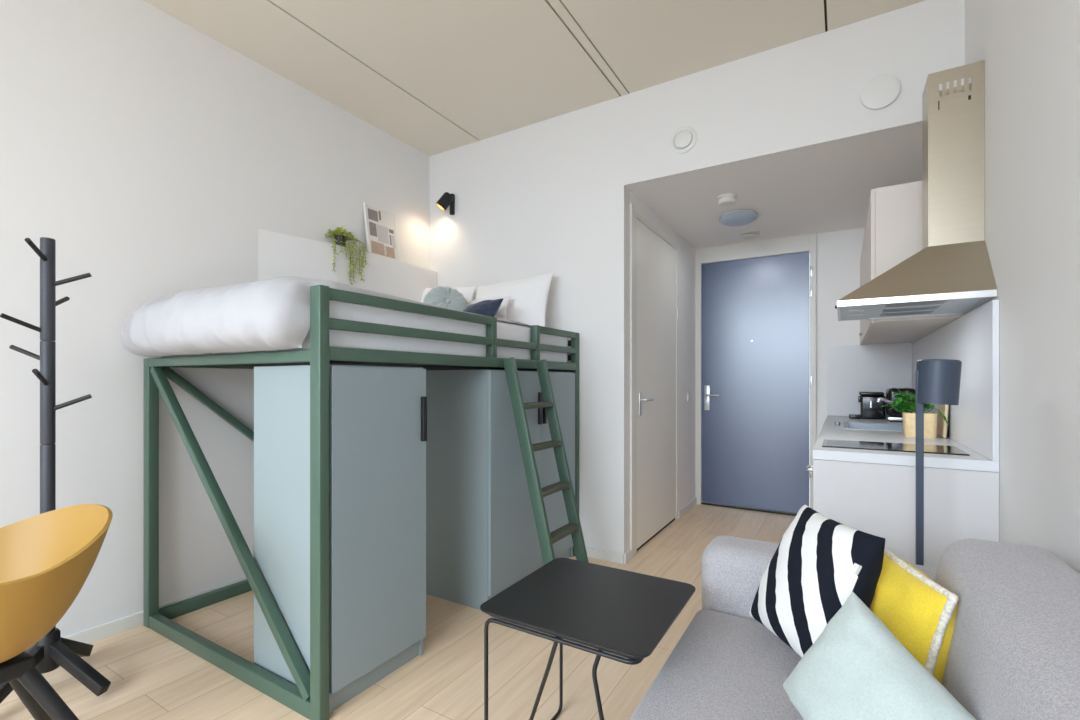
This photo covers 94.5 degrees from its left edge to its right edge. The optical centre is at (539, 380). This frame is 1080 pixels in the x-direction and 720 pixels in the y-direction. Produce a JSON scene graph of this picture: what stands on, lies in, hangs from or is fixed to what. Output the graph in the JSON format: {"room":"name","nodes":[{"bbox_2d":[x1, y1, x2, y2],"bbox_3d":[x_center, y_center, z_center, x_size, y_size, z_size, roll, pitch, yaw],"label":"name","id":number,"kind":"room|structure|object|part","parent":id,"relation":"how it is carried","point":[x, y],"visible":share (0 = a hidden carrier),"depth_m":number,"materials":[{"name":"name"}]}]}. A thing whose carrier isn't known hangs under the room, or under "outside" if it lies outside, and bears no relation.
{"room":"studio apartment","nodes":[
{"label":"studio apartment","id":0,"kind":"room"},
{"bbox_2d":[0,0,429,637],"bbox_3d":[-2.413,-0.338,1.806,0.100,3.075,5.790,0,0,31],"label":"wall","id":1,"kind":"structure","parent":0,"point":[154,153],"depth_m":2.45,"materials":[{"name":"white paint"}]},
{"bbox_2d":[63,577,246,643],"bbox_3d":[-2.365,1.167,1.777,0.014,0.065,5.590,0,0,31],"label":"baseboard","id":2,"kind":"structure","parent":1,"relation":"attached to","point":[103,631],"depth_m":2.36,"materials":[{"name":"white paint"}]},
{"bbox_2d":[258,228,436,301],"bbox_3d":[-1.257,-0.650,3.535,0.088,0.500,1.425,0,0,31],"label":"wall ledge","id":3,"kind":"object","parent":1,"relation":"attached to","point":[279,254],"visible":0.43,"depth_m":3.28,"materials":[{"name":"white paint"}]},
{"bbox_2d":[324,227,367,284],"bbox_3d":[-1.329,-0.851,3.407,0.157,0.405,0.300,0,0,31],"label":"trailing plant","id":4,"kind":"object","parent":3,"relation":"on","point":[339,239],"visible":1,"depth_m":3.38,"materials":[{"name":"green plant"}]},
{"bbox_3d":[-1.352,-0.938,3.379,0.086,0.075,0.086,0,0,31],"label":"pot","id":5,"kind":"part","parent":4,"relation":"part of","materials":[{"name":"grey"}]},
{"bbox_2d":[363,202,399,261],"bbox_3d":[-1.169,-1.090,3.695,0.072,0.384,0.290,0,0,31],"label":"picture frame","id":6,"kind":"object","parent":3,"relation":"on","point":[380,224],"visible":0.89,"depth_m":3.68,"materials":[{"name":"white paper"}]},
{"bbox_2d":[0,504,795,719],"bbox_3d":[-0.404,1.250,1.697,3.650,0.100,7.685,0,0,31],"label":"floor","id":7,"kind":"structure","parent":0,"point":[151,676],"depth_m":2.08,"materials":[{"name":"brown wood"}]},
{"bbox_2d":[0,237,110,702],"bbox_3d":[-1.929,0.317,1.893,0.444,1.745,0.403,0,0,41],"label":"coat rack","id":8,"kind":"object","parent":7,"relation":"on","point":[52,651],"visible":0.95,"depth_m":1.93,"materials":[{"name":"grey wood"}]},
{"bbox_3d":[-1.928,1.103,1.802,0.036,0.173,0.275,0,0,2],"label":"leg","id":9,"kind":"part","parent":8,"relation":"part of","materials":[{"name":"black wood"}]},
{"bbox_3d":[-1.944,1.103,2.067,0.036,0.170,0.220,0,0,-10],"label":"leg","id":10,"kind":"part","parent":8,"relation":"part of","materials":[{"name":"black wood"}]},
{"bbox_3d":[-1.778,1.103,1.921,0.274,0.173,0.036,0,0,12],"label":"leg","id":11,"kind":"part","parent":8,"relation":"part of","materials":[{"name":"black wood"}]},
{"bbox_2d":[0,504,112,719],"bbox_3d":[-1.548,0.805,1.404,0.579,0.803,0.512,0,0,27],"label":"armchair","id":12,"kind":"object","parent":7,"relation":"on","point":[46,559],"visible":1,"depth_m":1.43,"materials":[{"name":"mustard yellow plastic"},{"name":"black stained wood"}]},
{"bbox_3d":[-1.554,0.810,1.391,0.170,0.049,0.170,0,0,27],"label":"under frame","id":13,"kind":"part","parent":12,"relation":"part of","materials":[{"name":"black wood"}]},
{"bbox_3d":[-1.614,0.998,1.577,0.042,0.418,0.270,0,0,-18],"label":"leg","id":14,"kind":"part","parent":12,"relation":"part of","materials":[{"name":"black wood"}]},
{"bbox_3d":[-1.368,0.998,1.451,0.270,0.418,0.042,0,0,-18],"label":"leg","id":15,"kind":"part","parent":12,"relation":"part of","materials":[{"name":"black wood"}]},
{"bbox_2d":[254,365,426,715],"bbox_3d":[-0.823,0.571,2.102,0.515,1.258,0.473,0,0,31],"label":"wardrobe","id":16,"kind":"object","parent":7,"relation":"on","point":[378,414],"visible":0.87,"depth_m":1.94,"materials":[{"name":"grey laminate"}]},
{"bbox_3d":[-0.626,0.532,1.983,0.019,1.169,0.469,0,0,31],"label":"door","id":17,"kind":"part","parent":16,"relation":"part of","materials":[{"name":"grey laminate"}]},
{"bbox_3d":[-0.501,0.164,2.154,0.018,0.192,0.022,0,0,31],"label":"handle","id":18,"kind":"part","parent":16,"relation":"part of","materials":[{"name":"black metal"}]},
{"bbox_2d":[144,285,578,719],"bbox_3d":[-0.836,0.432,2.944,1.380,1.535,2.000,0,0,31],"label":"bed","id":19,"kind":"object","parent":7,"relation":"on","point":[309,698],"visible":0.91,"depth_m":2.08,"materials":[{"name":"green metal"}]},
{"bbox_3d":[-1.909,0.545,2.451,0.055,1.310,0.045,0,0,31],"label":"post","id":20,"kind":"part","parent":19,"relation":"part of","materials":[{"name":"green metal"}]},
{"bbox_3d":[-0.778,0.432,1.763,0.057,1.535,0.040,0,0,31],"label":"post","id":21,"kind":"part","parent":19,"relation":"part of","materials":[{"name":"green metal"}]},
{"bbox_2d":[159,300,566,361],"bbox_3d":[-0.857,-0.216,2.950,1.318,0.228,1.900,0,0,31],"label":"mattress","id":22,"kind":"object","parent":19,"relation":"on","point":[338,310],"visible":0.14,"depth_m":2.22,"materials":[{"name":"white fabric"}]},
{"bbox_2d":[121,276,530,356],"bbox_3d":[-1.024,-0.255,2.682,1.321,0.290,1.713,0,0,31],"label":"duvet","id":23,"kind":"object","parent":22,"relation":"on","point":[272,314],"visible":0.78,"depth_m":1.83,"materials":[{"name":"white fabric"}]},
{"bbox_2d":[423,286,467,310],"bbox_3d":[-0.633,-0.500,3.365,0.302,0.289,0.233,0,0,-34],"label":"round cushion","id":24,"kind":"object","parent":23,"relation":"on","point":[443,296],"visible":0.54,"depth_m":3.32,"materials":[{"name":"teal fabric"}]},
{"bbox_2d":[463,298,503,316],"bbox_3d":[-0.395,-0.446,3.209,0.320,0.157,0.134,0,0,31],"label":"cushion","id":25,"kind":"object","parent":23,"relation":"on","point":[489,308],"visible":0.52,"depth_m":3.15,"materials":[{"name":"blue fabric"}]},
{"bbox_2d":[421,287,475,302],"bbox_3d":[-0.744,-0.555,3.849,0.540,0.390,0.180,0,0,31],"label":"bed pillow","id":26,"kind":"object","parent":22,"relation":"on","point":[468,292],"visible":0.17,"depth_m":3.75,"materials":[{"name":"white fabric"}]},
{"bbox_2d":[467,295,510,318],"bbox_3d":[-0.402,-0.480,3.447,0.460,0.200,0.139,0,0,31],"label":"bed pillow","id":27,"kind":"object","parent":22,"relation":"on","point":[501,313],"visible":0.27,"depth_m":3.36,"materials":[{"name":"white fabric"}]},
{"bbox_2d":[475,272,552,326],"bbox_3d":[-0.220,-0.552,3.556,0.660,0.395,0.180,0,0,31],"label":"bed pillow","id":28,"kind":"object","parent":22,"relation":"on","point":[527,304],"visible":0.57,"depth_m":3.43,"materials":[{"name":"white fabric"}]},
{"bbox_3d":[-0.839,-0.093,2.946,1.288,0.017,1.916,0,0,31],"label":"mattress","id":29,"kind":"part","parent":19,"relation":"part of","materials":[{"name":"white fabric"}]},
{"bbox_3d":[-0.499,-0.310,2.201,0.026,0.041,0.999,0,0,31],"label":"rail","id":30,"kind":"part","parent":19,"relation":"part of","materials":[{"name":"green metal"}]},
{"bbox_3d":[-0.262,-0.204,2.593,0.026,0.039,1.915,0,0,31],"label":"rail","id":31,"kind":"part","parent":19,"relation":"part of","materials":[{"name":"green metal"}]},
{"bbox_3d":[-0.269,-0.097,2.598,0.048,0.050,1.915,0,0,31],"label":"rail","id":32,"kind":"part","parent":19,"relation":"part of","materials":[{"name":"green metal"}]},
{"bbox_3d":[0.111,-0.310,3.209,0.026,0.041,0.475,0,0,31],"label":"rail","id":33,"kind":"part","parent":19,"relation":"part of","materials":[{"name":"green metal"}]},
{"bbox_3d":[0.241,0.435,3.434,0.045,1.530,0.045,0,0,31],"label":"post","id":34,"kind":"part","parent":19,"relation":"part of","materials":[{"name":"green metal"}]},
{"bbox_2d":[426,370,574,609],"bbox_3d":[-0.255,0.571,3.136,0.615,1.258,0.959,0,0,31],"label":"wardrobe","id":35,"kind":"object","parent":7,"relation":"on","point":[482,539],"visible":0.7,"depth_m":2.72,"materials":[{"name":"grey laminate"}]},
{"bbox_3d":[-0.132,0.532,2.798,0.019,1.169,0.503,0,0,31],"label":"door","id":36,"kind":"part","parent":35,"relation":"part of","materials":[{"name":"grey laminate"}]},
{"bbox_3d":[0.001,0.164,2.983,0.018,0.192,0.022,0,0,31],"label":"handle","id":37,"kind":"part","parent":35,"relation":"part of","materials":[{"name":"black metal"}]},
{"bbox_3d":[0.029,0.164,3.029,0.018,0.192,0.022,0,0,31],"label":"handle","id":38,"kind":"part","parent":35,"relation":"part of","materials":[{"name":"black metal"}]},
{"bbox_3d":[0.116,0.532,3.208,0.019,1.169,0.448,0,0,31],"label":"door","id":39,"kind":"part","parent":35,"relation":"part of","materials":[{"name":"grey laminate"}]},
{"bbox_2d":[503,357,588,564],"bbox_3d":[0.057,0.538,2.702,0.380,1.325,0.358,0,0,31],"label":"ladder","id":40,"kind":"object","parent":7,"relation":"on","point":[547,539],"visible":0.69,"depth_m":2.64,"materials":[{"name":"green metal"}]},
{"bbox_2d":[480,558,695,719],"bbox_3d":[0.158,0.925,1.508,0.508,0.550,0.493,0,0,31],"label":"side table","id":41,"kind":"object","parent":7,"relation":"on","point":[623,613],"visible":1,"depth_m":1.43,"materials":[{"name":"black metal"}]},
{"bbox_3d":[-0.005,0.934,1.473,0.013,0.514,0.329,0,0,-19],"label":"leg","id":42,"kind":"part","parent":41,"relation":"part of","materials":[{"name":"black metal"}]},
{"bbox_3d":[0.154,0.937,1.503,0.462,0.526,0.457,0,0,31],"label":"loop frame","id":43,"kind":"part","parent":41,"relation":"part of","materials":[{"name":"black metal"}]},
{"bbox_3d":[0.178,0.933,1.283,0.096,0.511,0.012,0,0,31],"label":"leg","id":44,"kind":"part","parent":41,"relation":"part of","materials":[{"name":"black metal"}]},
{"bbox_2d":[629,535,1079,719],"bbox_3d":[0.505,0.807,0.793,0.907,0.785,2.120,0,0,31],"label":"sofa","id":45,"kind":"object","parent":7,"relation":"on","point":[1014,651],"visible":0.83,"depth_m":1.14,"materials":[{"name":"grey fabric"}]},
{"bbox_2d":[629,609,802,719],"bbox_3d":[0.400,0.855,0.846,0.672,0.160,1.682,0,0,31],"label":"seat cushion","id":46,"kind":"object","parent":45,"relation":"on","point":[726,664],"depth_m":1.32,"materials":[{"name":"grey fabric"}]},
{"bbox_2d":[749,505,884,657],"bbox_3d":[0.757,0.561,1.384,0.226,0.367,0.356,0,0,-15],"label":"sofa cushion","id":47,"kind":"object","parent":45,"relation":"on","point":[819,560],"visible":0.74,"depth_m":1.31,"materials":[{"name":"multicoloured fabric"}]},
{"bbox_3d":[0.996,0.833,1.602,0.905,0.515,0.228,0,0,31],"label":"armrest","id":48,"kind":"part","parent":45,"relation":"part of","materials":[{"name":"grey fabric"}]},
{"bbox_2d":[783,592,976,719],"bbox_3d":[0.654,0.608,0.990,0.228,0.285,0.325,0,0,2],"label":"sofa cushion","id":49,"kind":"object","parent":45,"relation":"on","point":[856,669],"visible":1,"depth_m":0.98,"materials":[{"name":"green fabric"}]},
{"bbox_2d":[865,532,958,682],"bbox_3d":[0.927,0.600,1.287,0.196,0.312,0.400,0,0,13],"label":"sofa cushion","id":50,"kind":"object","parent":45,"relation":"on","point":[918,611],"visible":0.37,"depth_m":1.15,"materials":[{"name":"yellow fabric"}]},
{"bbox_3d":[0.756,0.671,0.631,0.310,0.513,1.680,0,0,31],"label":"backrest","id":51,"kind":"part","parent":45,"relation":"part of","materials":[{"name":"grey fabric"}]},
{"bbox_2d":[806,459,998,567],"bbox_3d":[2.083,0.771,3.095,0.641,0.858,2.508,0,0,31],"label":"base cabinet","id":52,"kind":"object","parent":7,"relation":"on","point":[879,500],"visible":0.32,"depth_m":2.00,"materials":[{"name":"white laminate"}]},
{"bbox_3d":[1.237,0.400,2.281,0.036,0.012,0.112,0,0,31],"label":"handle","id":53,"kind":"part","parent":52,"relation":"part of","materials":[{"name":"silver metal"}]},
{"bbox_2d":[813,415,998,471],"bbox_3d":[2.097,0.320,3.087,0.609,0.040,2.514,0,0,31],"label":"countertop","id":54,"kind":"structure","parent":52,"relation":"on","point":[975,461],"depth_m":2.13,"materials":[{"name":"white laminate"}]},
{"bbox_2d":[849,391,885,419],"bbox_3d":[2.615,0.194,3.999,0.240,0.212,0.310,0,0,31],"label":"coffee machine","id":55,"kind":"object","parent":54,"relation":"on","point":[869,408],"visible":0.99,"depth_m":3.88,"materials":[{"name":"black plastic"}]},
{"bbox_2d":[849,414,860,418],"bbox_3d":[2.526,0.285,4.006,0.080,0.030,0.130,0,0,31],"label":"drip tray","id":56,"kind":"object","parent":55,"relation":"on","point":[852,416],"depth_m":3.95,"materials":[{"name":"black plastic"}]},
{"bbox_3d":[2.566,0.181,3.871,0.020,0.060,0.040,0,0,31],"label":"spout","id":57,"kind":"part","parent":55,"relation":"part of","materials":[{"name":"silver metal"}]},
{"bbox_2d":[844,422,902,430],"bbox_3d":[2.204,0.381,3.272,0.364,0.168,0.584,0,0,31],"label":"sink","id":58,"kind":"object","parent":54,"relation":"in","point":[847,425],"visible":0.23,"depth_m":3.48,"materials":[{"name":"metal"}]},
{"bbox_2d":[822,439,969,455],"bbox_3d":[1.575,0.297,2.256,0.515,0.006,0.300,0,0,31],"label":"cooktop","id":59,"kind":"object","parent":54,"relation":"in","point":[884,446],"visible":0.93,"depth_m":2.23,"materials":[{"name":"black glass"}]},
{"bbox_2d":[885,388,915,421],"bbox_3d":[2.674,0.176,3.700,0.174,0.247,0.270,0,0,31],"label":"toaster","id":60,"kind":"object","parent":54,"relation":"on","point":[892,415],"visible":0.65,"depth_m":3.62,"materials":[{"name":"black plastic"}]},
{"bbox_2d":[876,397,925,411],"bbox_3d":[2.260,0.202,3.121,0.265,0.196,0.087,0,0,31],"label":"faucet","id":61,"kind":"object","parent":54,"relation":"on","point":[879,399],"visible":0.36,"depth_m":3.15,"materials":[{"name":"silver metal"}]},
{"bbox_2d":[881,388,948,438],"bbox_3d":[2.002,0.170,2.674,0.237,0.260,0.204,0,0,4],"label":"potted herb","id":62,"kind":"object","parent":54,"relation":"on","point":[909,418],"visible":0.59,"depth_m":2.63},
{"bbox_2d":[937,404,948,437],"bbox_3d":[2.168,0.174,2.685,0.030,0.250,0.220,0,0,31],"label":"cutting board","id":63,"kind":"object","parent":54,"relation":"on","point":[942,426],"visible":0.52,"depth_m":2.63,"materials":[{"name":"brown wood"}]},
{"bbox_2d":[915,359,961,565],"bbox_3d":[1.361,0.562,1.789,0.236,1.276,0.236,0,0,31],"label":"floor lamp","id":64,"kind":"object","parent":7,"relation":"on","point":[937,380],"visible":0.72,"depth_m":1.76,"materials":[{"name":"grey metal"}]},
{"bbox_3d":[1.412,0.005,1.771,0.130,0.162,0.127,0,0,31],"label":"lamp shade","id":65,"kind":"part","parent":64,"relation":"part of","materials":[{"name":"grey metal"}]},
{"bbox_2d":[143,0,925,155],"bbox_3d":[-0.895,-1.935,0.887,3.650,0.120,5.790,0,0,31],"label":"ceiling","id":66,"kind":"structure","parent":0,"point":[435,76],"depth_m":2.78,"materials":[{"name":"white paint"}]},
{"bbox_2d":[630,191,694,510],"bbox_3d":[1.052,-0.043,4.200,0.100,2.485,1.895,0,0,31],"label":"wall","id":67,"kind":"structure","parent":0,"point":[686,252],"depth_m":4.53,"materials":[{"name":"white paint"}]},
{"bbox_2d":[630,203,677,558],"bbox_3d":[0.887,0.000,3.862,0.149,2.400,1.130,0,0,31],"label":"door","id":68,"kind":"structure","parent":67,"relation":"in","point":[653,256],"depth_m":3.78,"materials":[{"name":"white paint"}]},
{"bbox_3d":[0.710,0.165,3.536,0.009,0.160,0.040,0,0,31],"label":"handle plate","id":69,"kind":"part","parent":68,"relation":"part of","materials":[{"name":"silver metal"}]},
{"bbox_3d":[0.765,0.135,3.569,0.055,0.017,0.132,0,0,31],"label":"handle","id":70,"kind":"part","parent":68,"relation":"part of","materials":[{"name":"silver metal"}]},
{"bbox_2d":[624,497,696,563],"bbox_3d":[1.040,1.167,4.073,0.012,0.065,1.865,0,0,31],"label":"baseboard","id":71,"kind":"structure","parent":67,"relation":"attached to","point":[627,556],"depth_m":4.43,"materials":[{"name":"white paint"}]},
{"bbox_2d":[430,0,964,553],"bbox_3d":[0.574,-0.338,3.312,3.450,3.075,0.120,0,0,31],"label":"wall","id":72,"kind":"structure","parent":0,"point":[552,194],"depth_m":3.31,"materials":[{"name":"white paint"}]},
{"bbox_2d":[436,192,454,214],"bbox_3d":[-0.758,-1.422,3.990,0.148,0.164,0.097,0,0,-6],"label":"wall lamp","id":73,"kind":"object","parent":72,"relation":"attached to","point":[447,199],"visible":1,"depth_m":3.96,"materials":[{"name":"black metal"}]},
{"bbox_2d":[586,547,623,563],"bbox_3d":[0.431,1.167,3.343,0.274,0.065,0.014,0,0,31],"label":"baseboard","id":74,"kind":"structure","parent":72,"relation":"attached to","point":[601,554],"depth_m":3.33,"materials":[{"name":"white paint"}]},
{"bbox_2d":[670,126,696,153],"bbox_3d":[0.878,-1.483,3.066,0.164,0.164,0.026,0,0,31],"label":"air vent","id":75,"kind":"object","parent":72,"relation":"in","point":[682,138],"visible":1,"depth_m":3.06,"materials":[{"name":"white plastic"}]},
{"bbox_2d":[630,129,921,248],"bbox_3d":[1.790,-1.335,3.753,1.826,0.100,1.895,0,0,31],"label":"ceiling","id":76,"kind":"structure","parent":0,"point":[826,190],"depth_m":3.41,"materials":[{"name":"white paint"}]},
{"bbox_2d":[717,193,736,206],"bbox_3d":[1.306,-1.259,3.488,0.132,0.052,0.132,0,0,31],"label":"smoke detector","id":77,"kind":"object","parent":76,"relation":"attached to","point":[724,200],"visible":1,"depth_m":3.45,"materials":[{"name":"white plastic"}]},
{"bbox_2d":[719,210,757,226],"bbox_3d":[1.534,-1.248,3.864,0.280,0.075,0.280,0,0,31],"label":"ceiling lamp","id":78,"kind":"object","parent":76,"relation":"attached to","point":[734,218],"visible":1,"depth_m":3.79,"materials":[{"name":"white plastic"}]},
{"bbox_2d":[741,230,759,239],"bbox_3d":[1.828,-1.262,4.341,0.148,0.046,0.148,0,0,31],"label":"ceiling sensor","id":79,"kind":"object","parent":76,"relation":"attached to","point":[748,235],"visible":1,"depth_m":4.30,"materials":[{"name":"white plastic"}]},
{"bbox_2d":[816,227,901,440],"bbox_3d":[2.739,-0.043,4.228,0.695,2.485,0.100,0,0,31],"label":"wall","id":80,"kind":"structure","parent":0,"point":[838,253],"depth_m":4.31,"materials":[{"name":"white paint"}]},
{"bbox_2d":[695,233,815,515],"bbox_3d":[1.981,-0.043,4.643,1.031,2.485,0.165,0,0,31],"label":"door","id":81,"kind":"structure","parent":80,"relation":"in","point":[753,380],"depth_m":4.61,"materials":[{"name":"blue paint"}]},
{"bbox_3d":[1.616,0.165,4.830,0.050,0.240,0.010,0,0,31],"label":"handle plate","id":82,"kind":"part","parent":81,"relation":"part of","materials":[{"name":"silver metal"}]},
{"bbox_3d":[1.645,0.173,4.780,0.138,0.087,0.051,0,0,31],"label":"handle","id":83,"kind":"part","parent":81,"relation":"part of","materials":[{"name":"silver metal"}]},
{"bbox_2d":[827,343,911,415],"bbox_3d":[2.736,-0.002,4.164,0.592,0.601,0.011,0,0,31],"label":"panel","id":84,"kind":"object","parent":80,"relation":"attached to","point":[851,369],"visible":0.76,"depth_m":4.18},
{"bbox_2d":[902,412,936,438],"bbox_3d":[2.026,0.235,2.666,0.140,0.130,0.140,0,0,31],"label":"pot","id":85,"kind":"object","parent":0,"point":[909,418],"depth_m":2.62,"materials":[{"name":"beige wood"}]},
{"bbox_2d":[964,0,1079,573],"bbox_3d":[1.114,-0.338,0.778,0.100,3.075,7.685,0,0,31],"label":"wall","id":86,"kind":"structure","parent":0,"point":[1030,49],"depth_m":1.50,"materials":[{"name":"white paint"}]},
{"bbox_2d":[859,181,963,344],"bbox_3d":[2.354,-0.647,3.302,0.391,0.695,1.878,0,0,31],"label":"upper cabinet","id":87,"kind":"object","parent":86,"relation":"attached to","point":[893,228],"visible":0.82,"depth_m":2.56,"materials":[{"name":"beige laminate"}]},
{"bbox_3d":[2.534,-0.646,3.921,0.018,0.693,0.627,0,0,31],"label":"door","id":88,"kind":"part","parent":87,"relation":"part of","materials":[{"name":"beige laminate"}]},
{"bbox_3d":[2.207,-0.646,3.382,0.018,0.693,0.627,0,0,31],"label":"door","id":89,"kind":"part","parent":87,"relation":"part of","materials":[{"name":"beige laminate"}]},
{"bbox_3d":[1.884,-0.646,2.849,0.018,0.693,0.614,0,0,31],"label":"door","id":90,"kind":"part","parent":87,"relation":"part of","materials":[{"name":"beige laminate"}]},
{"bbox_2d":[835,60,996,320],"bbox_3d":[1.651,-0.816,2.271,0.527,0.998,0.595,0,0,31],"label":"extractor hood","id":91,"kind":"object","parent":86,"relation":"attached to","point":[952,273],"visible":1,"depth_m":2.09,"materials":[{"name":"silver metal"}]},
{"bbox_3d":[1.496,-0.324,2.364,0.126,0.009,0.571,0,0,31],"label":"control panel","id":92,"kind":"part","parent":91,"relation":"part of","materials":[{"name":"grey metal"}]},
{"bbox_2d":[912,300,998,460],"bbox_3d":[2.347,-0.002,2.930,0.019,0.601,2.503,0,0,31],"label":"panel","id":93,"kind":"object","parent":86,"relation":"attached to","point":[972,339],"visible":0.74,"depth_m":2.12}
]}

